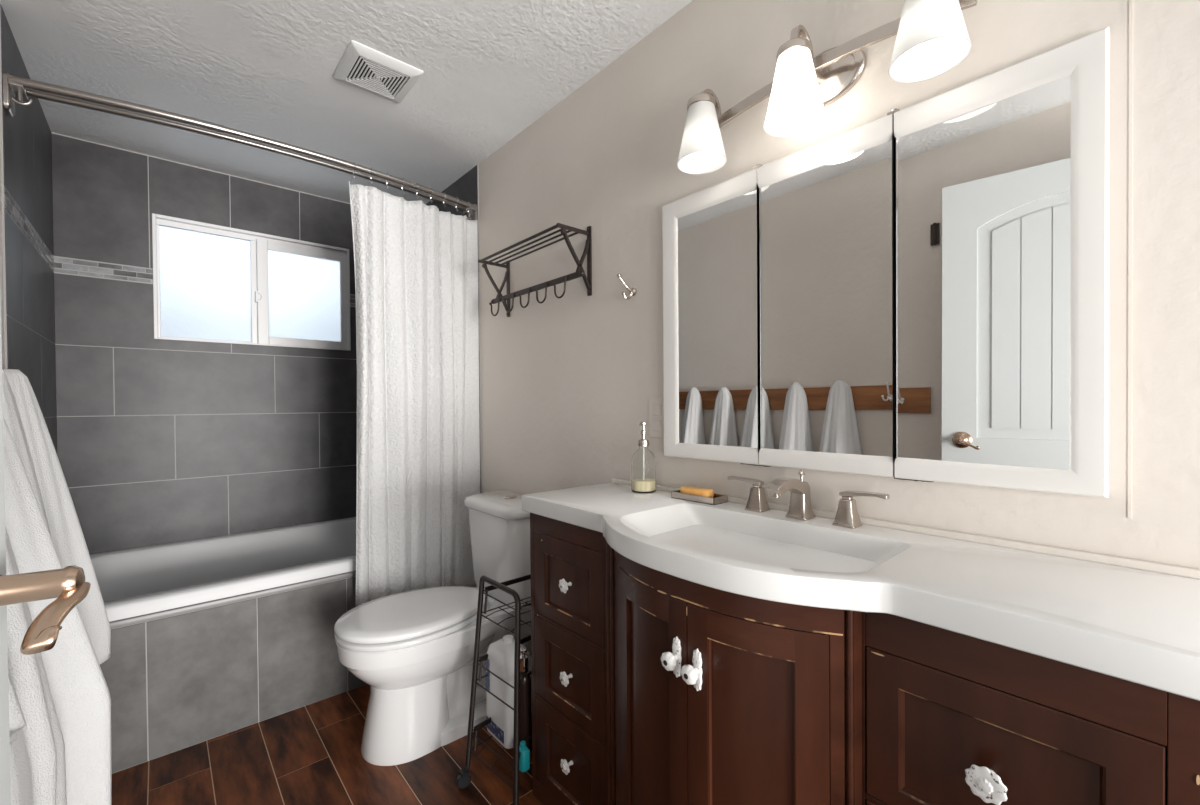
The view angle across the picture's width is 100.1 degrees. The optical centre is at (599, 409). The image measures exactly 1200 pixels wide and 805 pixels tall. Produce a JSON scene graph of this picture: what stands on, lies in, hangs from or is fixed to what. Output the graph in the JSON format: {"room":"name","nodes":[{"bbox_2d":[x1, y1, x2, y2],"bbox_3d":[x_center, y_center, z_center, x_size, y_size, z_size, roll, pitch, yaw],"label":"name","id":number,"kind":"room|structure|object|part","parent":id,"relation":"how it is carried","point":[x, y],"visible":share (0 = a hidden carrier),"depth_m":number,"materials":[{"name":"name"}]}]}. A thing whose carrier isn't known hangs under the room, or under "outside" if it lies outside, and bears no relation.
{"room":"bathroom","nodes":[
{"label":"bathroom","id":0,"kind":"room"},
{"bbox_2d":[0,3,57,455],"bbox_3d":[-1.240,0.004,0.821,0.126,2.345,3.389,-1,1,-41],"label":"wall","id":1,"kind":"structure","parent":0,"point":[26,192],"depth_m":1.69,"materials":[{"name":"grey tile"}]},
{"bbox_2d":[0,288,90,804],"bbox_3d":[-0.301,0.137,0.118,0.106,2.058,0.781,-1,1,-31],"label":"door","id":2,"kind":"structure","parent":1,"relation":"in","point":[67,584],"depth_m":0.40,"materials":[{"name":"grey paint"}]},
{"bbox_3d":[-0.450,0.139,0.394,0.066,0.066,0.066,-1,1,-31],"label":"handle","id":3,"kind":"part","parent":2,"relation":"part of","materials":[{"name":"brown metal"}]},
{"bbox_3d":[-0.414,0.157,0.382,0.023,0.033,0.066,-1,1,-27],"label":"lever","id":4,"kind":"part","parent":2,"relation":"part of","materials":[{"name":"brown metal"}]},
{"bbox_2d":[2,72,477,220],"bbox_3d":[-1.153,-0.936,1.939,1.501,0.110,0.166,-1,1,-41],"label":"shower curtain rod","id":5,"kind":"object","parent":1,"relation":"attached to","point":[21,88],"visible":0.95,"depth_m":1.69,"materials":[{"name":"grey metal"}]},
{"bbox_2d":[349,181,479,606],"bbox_3d":[-0.787,-0.026,2.224,0.061,1.777,0.595,0,1,42],"label":"shower curtain","id":6,"kind":"object","parent":5,"relation":"hanging from","point":[416,263],"visible":0.94,"depth_m":2.18,"materials":[{"name":"white fabric"}]},
{"bbox_2d":[51,132,356,554],"bbox_3d":[-1.776,-0.011,2.668,1.713,2.345,0.104,-1,1,-41],"label":"wall","id":7,"kind":"structure","parent":0,"point":[160,441],"depth_m":2.38,"materials":[{"name":"grey tile"}]},
{"bbox_2d":[152,213,350,350],"bbox_3d":[-1.782,-0.626,2.640,0.846,0.581,0.095,-1,1,-41],"label":"window","id":8,"kind":"structure","parent":7,"relation":"in","point":[213,283],"depth_m":2.59,"materials":[{"name":"white glass"}]},
{"bbox_3d":[-1.947,-0.611,2.495,0.362,0.533,0.004,-1,1,-41],"label":"pane","id":9,"kind":"part","parent":8,"relation":"part of","materials":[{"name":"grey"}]},
{"bbox_3d":[-1.940,-0.612,2.500,0.394,0.543,0.027,-1,1,-41],"label":"sash","id":10,"kind":"part","parent":8,"relation":"part of","materials":[{"name":"white glass"}]},
{"bbox_3d":[-1.617,-0.617,2.749,0.428,0.543,0.024,-1,1,-41],"label":"sash","id":11,"kind":"part","parent":8,"relation":"part of","materials":[{"name":"white glass"}]},
{"bbox_3d":[-1.613,-0.613,2.752,0.355,0.471,0.004,-1,1,-41],"label":"pane","id":12,"kind":"part","parent":8,"relation":"part of","materials":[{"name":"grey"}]},
{"bbox_2d":[100,571,474,773],"bbox_3d":[-1.171,0.918,1.994,1.513,0.490,0.056,-1,1,-41],"label":"tile surround","id":13,"kind":"structure","parent":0,"point":[179,678],"depth_m":1.80,"materials":[{"name":"grey tile"}]},
{"bbox_2d":[112,684,542,804],"bbox_3d":[-0.177,1.192,0.865,1.713,0.050,4.729,-1,1,-41],"label":"floor","id":14,"kind":"structure","parent":0,"point":[310,754],"depth_m":1.62,"materials":[{"name":"brown wood"}]},
{"bbox_2d":[90,517,355,621],"bbox_3d":[-1.445,0.869,2.307,1.497,0.487,0.876,-1,1,-41],"label":"bathtub","id":15,"kind":"object","parent":14,"relation":"on","point":[133,582],"visible":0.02,"depth_m":2.31,"materials":[{"name":"white ceramic"}]},
{"bbox_2d":[334,491,530,765],"bbox_3d":[-0.575,0.759,1.879,0.751,0.803,0.412,-1,1,-41],"label":"toilet","id":16,"kind":"object","parent":14,"relation":"on","point":[414,649],"visible":0.73,"depth_m":1.74,"materials":[{"name":"white ceramic"}]},
{"bbox_3d":[-0.663,0.748,1.801,0.514,0.020,0.382,-1,1,-41],"label":"seat","id":17,"kind":"part","parent":16,"relation":"part of","materials":[{"name":"white plastic"}]},
{"bbox_3d":[-0.660,0.718,1.804,0.525,0.027,0.384,-1,1,-41],"label":"lid","id":18,"kind":"part","parent":16,"relation":"part of","materials":[{"name":"white plastic"}]},
{"bbox_3d":[-0.636,0.960,1.826,0.575,0.402,0.376,-1,1,-41],"label":"bowl","id":19,"kind":"part","parent":16,"relation":"part of","materials":[{"name":"white ceramic"}]},
{"bbox_3d":[-0.378,0.383,2.049,0.221,0.044,0.412,-1,1,-41],"label":"tank lid","id":20,"kind":"part","parent":16,"relation":"part of","materials":[{"name":"white ceramic"}]},
{"bbox_3d":[-0.372,0.576,2.055,0.201,0.352,0.384,-1,1,-41],"label":"tank","id":21,"kind":"part","parent":16,"relation":"part of","materials":[{"name":"white ceramic"}]},
{"bbox_2d":[456,574,531,804],"bbox_3d":[-0.210,0.855,1.632,0.477,0.610,0.361,-1,1,-41],"label":"rolling cart","id":22,"kind":"object","parent":14,"relation":"on","point":[463,779],"visible":0.44,"depth_m":1.56,"materials":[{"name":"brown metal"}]},
{"bbox_2d":[470,717,531,788],"bbox_3d":[-0.201,1.036,1.645,0.413,0.068,0.306,-1,1,-41],"label":"basket","id":23,"kind":"object","parent":22,"relation":"on","point":[515,770],"depth_m":1.53,"materials":[{"name":"brown metal"}]},
{"bbox_2d":[475,635,530,710],"bbox_3d":[-0.196,0.837,1.672,0.239,0.070,0.386,0,1,44],"label":"basket","id":24,"kind":"object","parent":22,"relation":"on","point":[516,687],"depth_m":1.56,"materials":[{"name":"brown metal"}]},
{"bbox_2d":[480,574,530,634],"bbox_3d":[-0.201,0.632,1.689,0.344,0.084,0.237,-1,1,-41],"label":"basket","id":25,"kind":"object","parent":22,"relation":"on","point":[518,607],"depth_m":1.65,"materials":[{"name":"brown metal"}]},
{"bbox_2d":[485,635,530,748],"bbox_3d":[-0.300,0.904,1.653,0.106,0.318,0.148,-1,1,-41],"label":"detergent jug","id":26,"kind":"object","parent":22,"relation":"in","point":[500,660],"visible":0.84,"depth_m":1.60,"materials":[{"name":"white plastic"}]},
{"bbox_2d":[519,741,529,771],"bbox_3d":[-0.229,1.026,1.495,0.030,0.076,0.040,-1,1,-41],"label":"bottle","id":27,"kind":"object","parent":22,"relation":"on","point":[524,762],"visible":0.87,"depth_m":1.48,"materials":[{"name":"teal plastic"}]},
{"bbox_2d":[519,647,531,751],"bbox_3d":[-0.237,0.903,1.571,0.048,0.320,0.048,-1,1,-41],"label":"bottle","id":28,"kind":"object","parent":22,"relation":"in","point":[526,682],"visible":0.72,"depth_m":1.55,"materials":[{"name":"black plastic"}]},
{"bbox_2d":[530,513,1199,804],"bbox_3d":[0.312,0.732,1.070,0.487,0.858,1.352,-1,1,-41],"label":"vanity cabinet","id":29,"kind":"object","parent":14,"relation":"on","point":[650,686],"visible":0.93,"depth_m":0.80,"materials":[{"name":"brown wood"}]},
{"bbox_3d":[-0.093,0.476,1.362,0.035,0.039,0.035,-1,1,-11],"label":"knob","id":30,"kind":"part","parent":29,"relation":"part of","materials":[{"name":"white ceramic"}]},
{"bbox_3d":[-0.091,0.729,1.365,0.035,0.039,0.035,-1,1,-11],"label":"knob","id":31,"kind":"part","parent":29,"relation":"part of","materials":[{"name":"white ceramic"}]},
{"bbox_3d":[-0.089,0.969,1.367,0.035,0.039,0.035,-1,1,-11],"label":"knob","id":32,"kind":"part","parent":29,"relation":"part of","materials":[{"name":"white ceramic"}]},
{"bbox_3d":[-0.079,0.732,1.382,0.020,0.858,0.369,-1,1,-41],"label":"frame","id":33,"kind":"part","parent":29,"relation":"part of","materials":[{"name":"brown wood"}]},
{"bbox_3d":[-0.087,0.479,1.383,0.018,0.239,0.313,-1,1,-41],"label":"drawer","id":34,"kind":"part","parent":29,"relation":"part of","materials":[{"name":"brown wood"}]},
{"bbox_3d":[-0.083,0.979,1.388,0.018,0.250,0.313,-1,1,-41],"label":"drawer","id":35,"kind":"part","parent":29,"relation":"part of","materials":[{"name":"brown wood"}]},
{"bbox_3d":[-0.085,0.726,1.386,0.018,0.234,0.313,-1,1,-41],"label":"drawer","id":36,"kind":"part","parent":29,"relation":"part of","materials":[{"name":"brown wood"}]},
{"bbox_3d":[0.104,0.730,1.031,0.035,0.753,0.239,-1,1,-30],"label":"door","id":37,"kind":"part","parent":29,"relation":"part of","materials":[{"name":"brown wood"}]},
{"bbox_3d":[0.130,0.461,0.926,0.030,0.034,0.034,-1,1,-41],"label":"knob","id":38,"kind":"part","parent":29,"relation":"part of","materials":[{"name":"white ceramic"}]},
{"bbox_3d":[0.161,0.467,0.891,0.030,0.034,0.034,-1,1,-41],"label":"knob","id":39,"kind":"part","parent":29,"relation":"part of","materials":[{"name":"white ceramic"}]},
{"bbox_3d":[0.190,0.734,0.987,0.121,0.858,0.581,-1,1,-41],"label":"bow frame","id":40,"kind":"part","parent":29,"relation":"part of","materials":[{"name":"brown wood"}]},
{"bbox_3d":[0.265,0.730,0.858,0.244,0.753,0.036,0,1,34],"label":"door","id":41,"kind":"part","parent":29,"relation":"part of","materials":[{"name":"brown wood"}]},
{"bbox_2d":[522,478,1199,700],"bbox_3d":[0.315,0.305,1.072,0.476,0.129,1.373,-1,1,-41],"label":"countertop","id":42,"kind":"structure","parent":29,"relation":"on","point":[1133,620],"depth_m":0.79,"materials":[{"name":"white stone"}]},
{"bbox_2d":[631,422,655,492],"bbox_3d":[0.134,0.144,1.547,0.076,0.215,0.076,-1,1,-41],"label":"soap dispenser","id":43,"kind":"object","parent":42,"relation":"on","point":[643,461],"visible":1,"depth_m":1.52,"materials":[{"name":"clear glass"}]},
{"bbox_2d":[631,446,655,492],"bbox_3d":[0.134,0.180,1.547,0.076,0.142,0.076,-1,1,-41],"label":"bottle","id":44,"kind":"object","parent":43,"relation":"attached to","point":[643,462],"depth_m":1.52,"materials":[{"name":"clear glass"}]},
{"bbox_2d":[671,490,727,504],"bbox_3d":[0.276,0.242,1.404,0.062,0.019,0.148,-1,1,-41],"label":"soap dish","id":45,"kind":"object","parent":42,"relation":"on","point":[718,498],"visible":0.87,"depth_m":1.37,"materials":[{"name":"silver metal"}]},
{"bbox_2d":[680,486,713,497],"bbox_3d":[0.271,0.231,1.409,0.044,0.022,0.100,-1,1,-41],"label":"soap bar","id":46,"kind":"object","parent":45,"relation":"in","point":[705,492],"visible":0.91,"depth_m":1.39,"materials":[{"name":"orange wax"}]},
{"bbox_2d":[728,469,889,528],"bbox_3d":[0.430,0.197,1.148,0.152,0.113,0.384,-1,1,-41],"label":"faucet","id":47,"kind":"object","parent":42,"relation":"on","point":[800,507],"visible":1,"depth_m":1.15,"materials":[{"name":"silver metal"}]},
{"bbox_3d":[0.373,0.181,1.290,0.023,0.014,0.096,-1,1,-41],"label":"lever","id":48,"kind":"part","parent":47,"relation":"part of","materials":[{"name":"silver metal"}]},
{"bbox_3d":[0.396,0.220,1.265,0.047,0.064,0.047,-1,1,-41],"label":"handle","id":49,"kind":"part","parent":47,"relation":"part of","materials":[{"name":"silver metal"}]},
{"bbox_3d":[0.432,0.203,1.146,0.152,0.099,0.051,-1,1,-41],"label":"spout","id":50,"kind":"part","parent":47,"relation":"part of","materials":[{"name":"silver metal"}]},
{"bbox_3d":[0.474,0.154,1.183,0.015,0.030,0.015,-1,1,-41],"label":"lift rod","id":51,"kind":"part","parent":47,"relation":"part of","materials":[{"name":"silver metal"}]},
{"bbox_3d":[0.541,0.221,1.099,0.047,0.064,0.047,-1,1,-41],"label":"handle","id":52,"kind":"part","parent":47,"relation":"part of","materials":[{"name":"silver metal"}]},
{"bbox_3d":[0.563,0.181,1.073,0.023,0.014,0.096,-1,1,-41],"label":"lever","id":53,"kind":"part","parent":47,"relation":"part of","materials":[{"name":"silver metal"}]},
{"bbox_3d":[0.516,0.493,0.668,0.036,0.048,0.046,-1,1,-41],"label":"knob","id":54,"kind":"part","parent":29,"relation":"part of","materials":[{"name":"white ceramic"}]},
{"bbox_3d":[0.529,0.489,0.680,0.018,0.232,0.313,-1,1,-41],"label":"drawer","id":55,"kind":"part","parent":29,"relation":"part of","materials":[{"name":"brown wood"}]},
{"bbox_3d":[0.554,0.734,0.660,0.020,0.858,0.416,-1,1,-41],"label":"frame","id":56,"kind":"part","parent":29,"relation":"part of","materials":[{"name":"brown wood"}]},
{"bbox_2d":[0,0,692,203],"bbox_3d":[-0.684,-1.219,1.397,1.713,0.080,3.489,-1,1,-41],"label":"ceiling","id":57,"kind":"structure","parent":0,"point":[492,69],"depth_m":1.74,"materials":[{"name":"paint"}]},
{"bbox_2d":[333,40,423,102],"bbox_3d":[-0.781,-1.174,1.768,0.236,0.017,0.236,-1,1,-41],"label":"ceiling vent","id":58,"kind":"object","parent":57,"relation":"in","point":[363,67],"visible":1,"depth_m":1.75,"materials":[{"name":"white plastic"}]},
{"bbox_2d":[347,56,405,94],"bbox_3d":[-0.781,-1.179,1.768,0.166,0.005,0.166,-1,1,-41],"label":"grille","id":59,"kind":"object","parent":58,"relation":"attached to","point":[370,73],"depth_m":1.76,"materials":[{"name":"white"}]},
{"bbox_2d":[425,0,1199,656],"bbox_3d":[-0.016,-0.017,1.893,0.126,2.345,3.389,-1,1,-41],"label":"wall","id":60,"kind":"structure","parent":0,"point":[567,383],"depth_m":1.29,"materials":[{"name":"beige paint"}]},
{"bbox_2d":[478,223,591,316],"bbox_3d":[-0.276,-0.534,1.982,0.147,0.254,0.641,-1,1,-41],"label":"towel rack","id":61,"kind":"object","parent":60,"relation":"attached to","point":[580,272],"visible":1,"depth_m":1.90,"materials":[{"name":"brown metal"}]},
{"bbox_3d":[-0.293,-0.634,1.966,0.103,0.012,0.562,-1,1,-41],"label":"shelf rod","id":62,"kind":"part","parent":61,"relation":"part of","materials":[{"name":"brown metal"}]},
{"bbox_3d":[-0.267,-0.477,1.990,0.020,0.020,0.641,-1,1,-41],"label":"hook rail","id":63,"kind":"part","parent":61,"relation":"part of","materials":[{"name":"brown metal"}]},
{"bbox_2d":[617,273,636,299],"bbox_3d":[0.086,-0.401,1.637,0.064,0.084,0.028,-1,1,-33],"label":"coat hook","id":64,"kind":"object","parent":60,"relation":"attached to","point":[633,291],"visible":1,"depth_m":1.64,"materials":[{"name":"silver metal"}]},
{"bbox_2d":[649,398,663,437],"bbox_3d":[0.180,0.025,1.576,0.009,0.125,0.074,-1,1,-41],"label":"outlet","id":65,"kind":"object","parent":60,"relation":"attached to","point":[656,409],"visible":0.88,"depth_m":1.58,"materials":[{"name":"beige paint"}]},
{"bbox_2d":[653,405,660,414],"bbox_3d":[0.178,0.000,1.575,0.005,0.034,0.034,-1,1,-41],"label":"socket","id":66,"kind":"object","parent":65,"relation":"attached to","point":[656,408],"depth_m":1.57,"materials":[{"name":"beige paint"}]},
{"bbox_2d":[653,420,660,430],"bbox_3d":[0.179,0.049,1.575,0.005,0.034,0.034,-1,1,-41],"label":"socket","id":67,"kind":"object","parent":65,"relation":"attached to","point":[656,423],"depth_m":1.57,"materials":[{"name":"beige paint"}]},
{"bbox_2d":[677,0,977,173],"bbox_3d":[0.450,-0.738,1.116,0.190,0.216,0.629,-1,1,-41],"label":"vanity light","id":68,"kind":"object","parent":60,"relation":"attached to","point":[932,38],"visible":1,"depth_m":1.07,"materials":[{"name":"white glass"}]},
{"bbox_3d":[0.259,-0.707,1.284,0.125,0.152,0.125,-1,1,-41],"label":"lamp shade","id":69,"kind":"part","parent":68,"relation":"part of","materials":[{"name":"white glass"}]},
{"bbox_3d":[0.286,-0.784,1.307,0.080,0.085,0.016,-1,1,-41],"label":"arm","id":70,"kind":"part","parent":68,"relation":"part of","materials":[{"name":"silver metal"}]},
{"bbox_3d":[0.423,-0.706,1.097,0.125,0.152,0.125,-1,1,-41],"label":"lamp shade","id":71,"kind":"part","parent":68,"relation":"part of","materials":[{"name":"white glass"}]},
{"bbox_3d":[0.450,-0.803,1.119,0.081,0.085,0.016,-1,1,-41],"label":"arm","id":72,"kind":"part","parent":68,"relation":"part of","materials":[{"name":"silver metal"}]},
{"bbox_3d":[0.591,-0.705,0.905,0.125,0.152,0.125,-1,1,-41],"label":"lamp shade","id":73,"kind":"part","parent":68,"relation":"part of","materials":[{"name":"white glass"}]},
{"bbox_2d":[662,27,1109,497],"bbox_3d":[0.513,-0.239,1.174,0.030,0.768,0.952,-1,1,-41],"label":"medicine cabinet","id":74,"kind":"object","parent":60,"relation":"attached to","point":[919,291],"visible":1,"depth_m":1.01,"materials":[{"name":"white paint"}]},
{"bbox_3d":[0.301,-0.238,1.408,0.018,0.756,0.321,-1,1,-41],"label":"mirror door","id":75,"kind":"part","parent":74,"relation":"part of","materials":[{"name":"white paint"}]},
{"bbox_2d":[678,190,757,447],"bbox_3d":[0.321,-0.233,1.387,0.004,0.664,0.266,-1,1,-41],"label":"mirror","id":76,"kind":"object","parent":74,"relation":"attached to","point":[718,236],"depth_m":1.38,"materials":[{"name":"silver metal"}]},
{"bbox_3d":[0.511,-0.237,1.168,0.018,0.756,0.312,-1,1,-41],"label":"mirror door","id":77,"kind":"part","parent":74,"relation":"part of","materials":[{"name":"white paint"}]},
{"bbox_2d":[760,140,892,456],"bbox_3d":[0.512,-0.232,1.168,0.004,0.664,0.312,-1,1,-41],"label":"mirror","id":78,"kind":"object","parent":74,"relation":"attached to","point":[826,222],"depth_m":1.15,"materials":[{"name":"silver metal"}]},
{"bbox_2d":[897,75,1070,469],"bbox_3d":[0.705,-0.232,0.948,0.005,0.664,0.267,0,0,-40],"label":"mirror","id":79,"kind":"object","parent":74,"relation":"attached to","point":[983,194],"depth_m":0.93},
{"bbox_3d":[0.720,-0.236,0.930,0.018,0.756,0.313,-1,1,-41],"label":"mirror door","id":80,"kind":"part","parent":74,"relation":"part of","materials":[{"name":"white paint"}]},
{"bbox_3d":[-1.210,-0.031,0.918,0.060,0.131,1.425,-1,1,-41],"label":"board","id":81,"kind":"object","parent":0,"visible":0},
{"bbox_2d":[8,673,26,743],"bbox_3d":[-0.911,0.216,0.691,0.164,0.666,0.210,-1,1,-41],"label":"towel","id":82,"kind":"object","parent":81,"relation":"hanging from","point":[17,721],"visible":0.48,"depth_m":0.72,"materials":[{"name":"white fabric"}]},
{"bbox_2d":[2,372,51,537],"bbox_3d":[-1.370,0.387,1.222,0.170,0.980,0.203,-1,1,-41],"label":"towel","id":83,"kind":"object","parent":81,"relation":"hanging from","point":[11,414],"visible":0.17,"depth_m":1.19,"materials":[{"name":"white fabric"}]},
{"bbox_2d":[5,526,66,804],"bbox_3d":[-1.067,0.381,0.878,0.172,0.994,0.205,-1,1,-41],"label":"towel","id":84,"kind":"object","parent":81,"relation":"hanging from","point":[37,756],"visible":0.63,"depth_m":0.89,"materials":[{"name":"white fabric"}]},
{"bbox_2d":[3,369,110,664],"bbox_3d":[-1.514,0.348,1.409,0.199,0.916,0.183,-1,1,-41],"label":"towel","id":85,"kind":"object","parent":81,"relation":"hanging from","point":[66,532],"visible":0.29,"depth_m":1.39,"materials":[{"name":"white fabric"}]},
{"bbox_2d":[3,416,111,804],"bbox_3d":[-1.193,0.413,1.063,0.225,1.048,0.205,-1,1,-41],"label":"towel","id":86,"kind":"object","parent":81,"relation":"hanging from","point":[79,690],"visible":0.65,"depth_m":1.06,"materials":[{"name":"white fabric"}]}
]}

